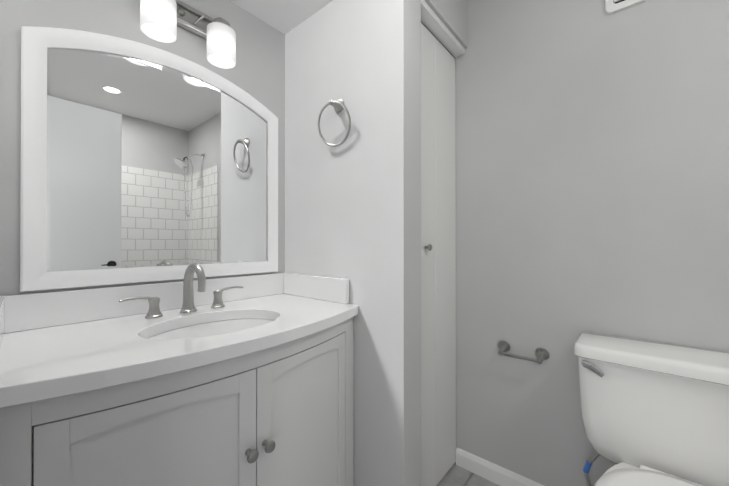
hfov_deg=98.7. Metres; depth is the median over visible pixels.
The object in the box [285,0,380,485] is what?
wall
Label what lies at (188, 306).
faucet
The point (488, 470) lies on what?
baseboard
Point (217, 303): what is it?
handle
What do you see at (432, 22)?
track rail
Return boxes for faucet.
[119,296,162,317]
[180,263,205,312]
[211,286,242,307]
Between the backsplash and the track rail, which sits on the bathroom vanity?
the backsplash
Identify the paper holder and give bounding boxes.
[497,341,549,363]
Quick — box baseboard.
[456,448,543,485]
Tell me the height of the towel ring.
0.198 m
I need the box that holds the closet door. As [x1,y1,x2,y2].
[421,23,455,485]
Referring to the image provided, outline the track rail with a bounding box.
[421,0,464,57]
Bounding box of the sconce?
[140,0,235,68]
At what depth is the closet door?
1.42 m
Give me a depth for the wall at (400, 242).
1.13 m
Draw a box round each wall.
[0,0,284,295]
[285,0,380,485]
[381,0,467,485]
[455,0,728,485]
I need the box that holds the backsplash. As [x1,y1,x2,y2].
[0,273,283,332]
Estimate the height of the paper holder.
0.054 m
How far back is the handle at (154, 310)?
1.02 m
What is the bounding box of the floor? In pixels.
[436,463,498,485]
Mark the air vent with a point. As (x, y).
(612, 6)
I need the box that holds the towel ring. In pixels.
[317,99,350,146]
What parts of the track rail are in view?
closet door track slot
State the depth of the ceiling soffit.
1.38 m
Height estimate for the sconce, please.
0.216 m
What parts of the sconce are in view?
lamp shade, rail rod, rail, plate, lamp shade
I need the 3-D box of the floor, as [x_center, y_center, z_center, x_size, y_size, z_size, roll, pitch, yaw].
[0.329,1.126,0.271,2.931,0.060,2.354,0,0,40]
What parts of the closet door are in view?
knob, panel, panel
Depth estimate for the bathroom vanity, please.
0.79 m
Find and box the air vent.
[605,0,646,13]
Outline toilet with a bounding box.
[574,333,728,485]
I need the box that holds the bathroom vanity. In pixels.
[0,263,357,485]
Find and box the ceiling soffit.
[229,0,332,33]
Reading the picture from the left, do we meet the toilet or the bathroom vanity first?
the bathroom vanity
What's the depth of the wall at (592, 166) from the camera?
1.25 m

